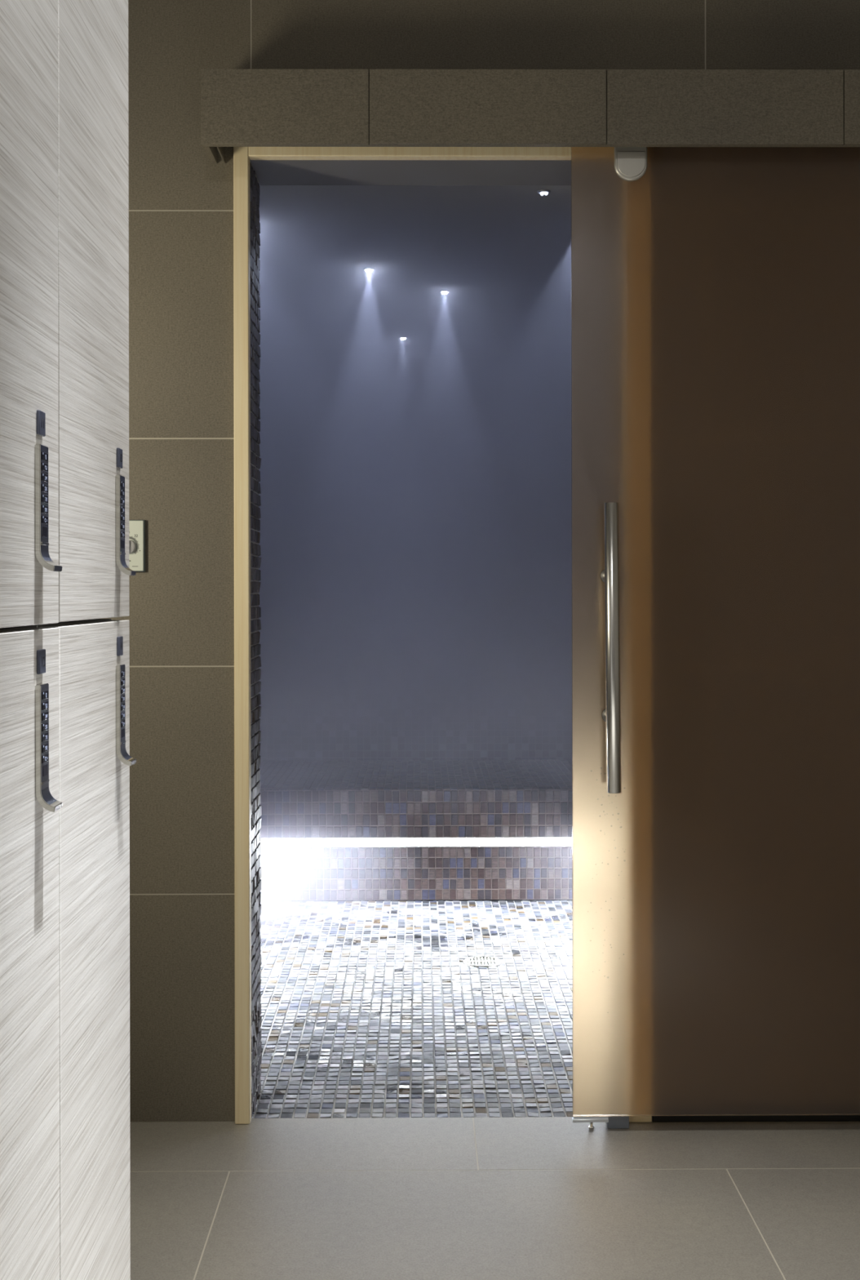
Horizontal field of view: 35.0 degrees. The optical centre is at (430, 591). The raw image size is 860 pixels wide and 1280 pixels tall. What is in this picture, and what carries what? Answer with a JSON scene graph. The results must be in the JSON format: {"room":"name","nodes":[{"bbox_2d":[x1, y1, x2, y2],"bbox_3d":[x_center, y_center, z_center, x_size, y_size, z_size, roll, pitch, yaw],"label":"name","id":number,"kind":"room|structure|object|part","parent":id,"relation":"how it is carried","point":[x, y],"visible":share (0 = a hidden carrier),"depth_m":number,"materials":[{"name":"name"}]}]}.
{"room":"changing room","nodes":[
{"label":"changing room","id":0,"kind":"room"},
{"bbox_2d":[258,182,571,345],"bbox_3d":[-0.034,-1.086,4.525,2.600,0.100,2.650,0,0,0],"label":"ceiling","id":1,"kind":"structure","parent":0,"point":[502,254],"depth_m":4.33,"materials":[{"name":"grey paint"}]},
{"bbox_2d":[364,267,374,272],"bbox_3d":[-0.196,-1.030,4.384,0.035,0.010,0.035,0,0,0],"label":"recessed light","id":2,"kind":"object","parent":1,"relation":"in","point":[366,269],"visible":1,"depth_m":4.38,"materials":[{"name":"grey"}]},
{"bbox_2d":[440,289,449,293],"bbox_3d":[0.051,-1.031,4.710,0.035,0.010,0.035,0,0,0],"label":"recessed light","id":3,"kind":"object","parent":1,"relation":"in","point":[443,291],"visible":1,"depth_m":4.70,"materials":[{"name":"grey"}]},
{"bbox_2d":[537,189,551,195],"bbox_3d":[0.295,-1.031,3.537,0.035,0.010,0.035,0,0,0],"label":"recessed light","id":4,"kind":"object","parent":1,"relation":"in","point":[544,192],"visible":1,"depth_m":3.53,"materials":[{"name":"grey"}]},
{"bbox_2d":[258,345,572,761],"bbox_3d":[-0.041,0.064,5.800,2.400,2.200,0.100,0,0,0],"label":"wall","id":5,"kind":"structure","parent":0,"point":[415,593],"depth_m":5.75,"materials":[{"name":"paint"}]},
{"bbox_2d":[102,0,859,1122],"bbox_3d":[-0.023,-0.411,3.100,3.800,3.150,0.200,0,0,0],"label":"wall","id":6,"kind":"structure","parent":0,"point":[181,616],"depth_m":3.00,"materials":[{"name":"beige tile"}]},
{"bbox_2d":[128,520,145,572],"bbox_3d":[-0.660,-0.100,2.985,0.071,0.114,0.021,0,0,0],"label":"wall control","id":7,"kind":"object","parent":6,"relation":"attached to","point":[136,527],"visible":0.38,"depth_m":2.99,"materials":[{"name":"grey plastic"}]},
{"bbox_3d":[-0.660,-0.098,2.980,0.031,0.031,0.011,0,0,0],"label":"dial knob","id":8,"kind":"part","parent":7,"relation":"part of","materials":[{"name":"grey plastic"}]},
{"bbox_2d":[249,162,262,1117],"bbox_3d":[-0.396,0.107,3.105,0.008,2.115,0.184,0,0,0],"label":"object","id":9,"kind":"structure","parent":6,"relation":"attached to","point":[255,188],"depth_m":3.10,"materials":[{"name":"tile"}]},
{"bbox_2d":[250,160,571,185],"bbox_3d":[0.015,-0.954,3.108,0.825,0.006,0.184,0,0,0],"label":"lintel","id":10,"kind":"object","parent":6,"relation":"attached to","point":[268,172],"visible":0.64,"depth_m":3.10,"materials":[{"name":"grey"}]},
{"bbox_2d":[233,146,652,1124],"bbox_3d":[0.028,0.081,2.999,0.913,2.164,0.030,0,0,0],"label":"door frame","id":11,"kind":"structure","parent":6,"relation":"attached to","point":[242,155],"depth_m":2.98,"materials":[{"name":"brown wood"}]},
{"bbox_2d":[200,68,859,164],"bbox_3d":[0.698,-1.017,2.935,2.356,0.157,0.140,0,0,0],"label":"pelmet","id":12,"kind":"structure","parent":6,"relation":"attached to","point":[240,107],"depth_m":2.86,"materials":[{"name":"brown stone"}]},
{"bbox_3d":[-0.473,-1.009,2.941,0.012,0.142,0.110,0,0,0],"label":"panel","id":13,"kind":"part","parent":12,"relation":"part of","materials":[{"name":"brown tile"}]},
{"bbox_3d":[-0.304,-1.015,2.864,0.351,0.157,0.012,0,0,0],"label":"tile panel","id":14,"kind":"part","parent":12,"relation":"part of","materials":[{"name":"brown tile"}]},
{"bbox_3d":[0.122,-1.016,2.867,0.496,0.156,0.012,0,0,0],"label":"tile panel","id":15,"kind":"part","parent":12,"relation":"part of","materials":[{"name":"brown tile"}]},
{"bbox_2d":[571,146,859,1122],"bbox_3d":[0.917,0.060,2.938,1.225,2.156,0.157,0,0,0],"label":"door","id":16,"kind":"structure","parent":12,"relation":"hanging from","point":[716,291],"depth_m":2.93,"materials":[{"name":"brown glass"}]},
{"bbox_3d":[0.384,0.118,2.871,0.031,0.610,0.031,-1,0,0],"label":"pull handle","id":17,"kind":"part","parent":16,"relation":"part of","materials":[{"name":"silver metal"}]},
{"bbox_3d":[0.620,-1.016,2.870,0.497,0.157,0.012,0,0,0],"label":"tile panel","id":18,"kind":"part","parent":12,"relation":"part of","materials":[{"name":"brown tile"}]},
{"bbox_3d":[1.119,-1.018,2.874,0.496,0.156,0.012,0,0,0],"label":"tile panel","id":19,"kind":"part","parent":12,"relation":"part of","materials":[{"name":"brown tile"}]},
{"bbox_2d":[652,1115,859,1122],"bbox_3d":[1.184,1.145,3.002,1.393,0.034,0.014,0,0,0],"label":"baseboard","id":20,"kind":"structure","parent":6,"relation":"attached to","point":[768,1117],"depth_m":2.99,"materials":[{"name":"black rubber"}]},
{"bbox_2d":[129,900,859,1279],"bbox_3d":[-0.011,1.203,1.770,3.800,0.082,6.740,0,0,0],"label":"floor","id":21,"kind":"structure","parent":0,"point":[507,1197],"depth_m":2.82,"materials":[{"name":"beige tile"}]},
{"bbox_2d":[0,626,62,1279],"bbox_3d":[-0.556,0.548,1.104,0.467,1.032,0.304,0,0,0],"label":"locker","id":22,"kind":"object","parent":21,"relation":"on","point":[30,805],"visible":1,"depth_m":1.16,"materials":[{"name":"grey wood"}]},
{"bbox_2d":[0,0,62,627],"bbox_3d":[-0.558,-0.472,1.104,0.467,1.006,0.304,0,0,0],"label":"locker","id":23,"kind":"object","parent":22,"relation":"on","point":[29,567],"visible":1,"depth_m":1.16,"materials":[{"name":"grey wood"}]},
{"bbox_3d":[-0.340,-0.147,1.192,0.003,0.021,0.019,0,0,0],"label":"number plate","id":24,"kind":"part","parent":23,"relation":"part of","materials":[{"name":"grey metal"}]},
{"bbox_3d":[-0.340,0.061,1.192,0.003,0.021,0.019,0,0,0],"label":"number plate","id":25,"kind":"part","parent":22,"relation":"part of","materials":[{"name":"grey metal"}]},
{"bbox_2d":[26,618,136,1279],"bbox_3d":[-0.558,0.548,1.408,0.467,1.033,0.304,0,0,0],"label":"locker","id":26,"kind":"object","parent":21,"relation":"on","point":[95,759],"visible":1,"depth_m":1.39,"materials":[{"name":"grey wood"}]},
{"bbox_2d":[57,0,136,622],"bbox_3d":[-0.560,-0.472,1.408,0.467,1.005,0.304,0,0,0],"label":"locker","id":27,"kind":"object","parent":26,"relation":"on","point":[93,157],"visible":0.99,"depth_m":1.40,"materials":[{"name":"grey wood"}]},
{"bbox_3d":[-0.342,-0.147,1.504,0.003,0.021,0.019,0,0,0],"label":"number plate","id":28,"kind":"part","parent":27,"relation":"part of","materials":[{"name":"grey metal"}]},
{"bbox_3d":[-0.342,0.060,1.504,0.003,0.021,0.019,0,0,0],"label":"number plate","id":29,"kind":"part","parent":26,"relation":"part of","materials":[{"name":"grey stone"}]},
{"bbox_2d":[259,759,572,900],"bbox_3d":[-0.032,0.935,4.684,2.396,0.454,2.128,0,0,0],"label":"bench","id":30,"kind":"object","parent":21,"relation":"on","point":[303,798],"depth_m":5.13,"materials":[{"name":"tile"}]},
{"bbox_3d":[-0.037,0.711,5.324,2.396,0.006,0.848,0,0,0],"label":"seat","id":31,"kind":"part","parent":30,"relation":"part of","materials":[{"name":"tile"}]},
{"bbox_3d":[-0.039,0.907,4.304,1.476,0.046,1.328,0,0,0],"label":"light strip","id":32,"kind":"part","parent":30,"relation":"part of","materials":[{"name":"white plastic"}]},
{"bbox_2d":[463,955,502,967],"bbox_3d":[0.165,1.165,4.291,0.122,0.006,0.122,0,0,0],"label":"floor drain","id":33,"kind":"object","parent":21,"relation":"on","point":[467,961],"visible":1,"depth_m":4.29,"materials":[{"name":"silver metal"}]},
{"bbox_2d":[588,1122,594,1128],"bbox_3d":[0.350,1.153,2.960,0.012,0.021,0.012,0,0,0],"label":"door stop","id":34,"kind":"object","parent":21,"relation":"on","point":[591,1126],"visible":0.66,"depth_m":2.96,"materials":[{"name":"white metal"}]},
{"bbox_2d":[605,1115,629,1128],"bbox_3d":[0.405,1.148,2.969,0.052,0.030,0.030,0,0,0],"label":"floor guide","id":35,"kind":"object","parent":21,"relation":"on","point":[615,1122],"visible":0.75,"depth_m":2.95,"materials":[{"name":"grey metal"}]}
]}

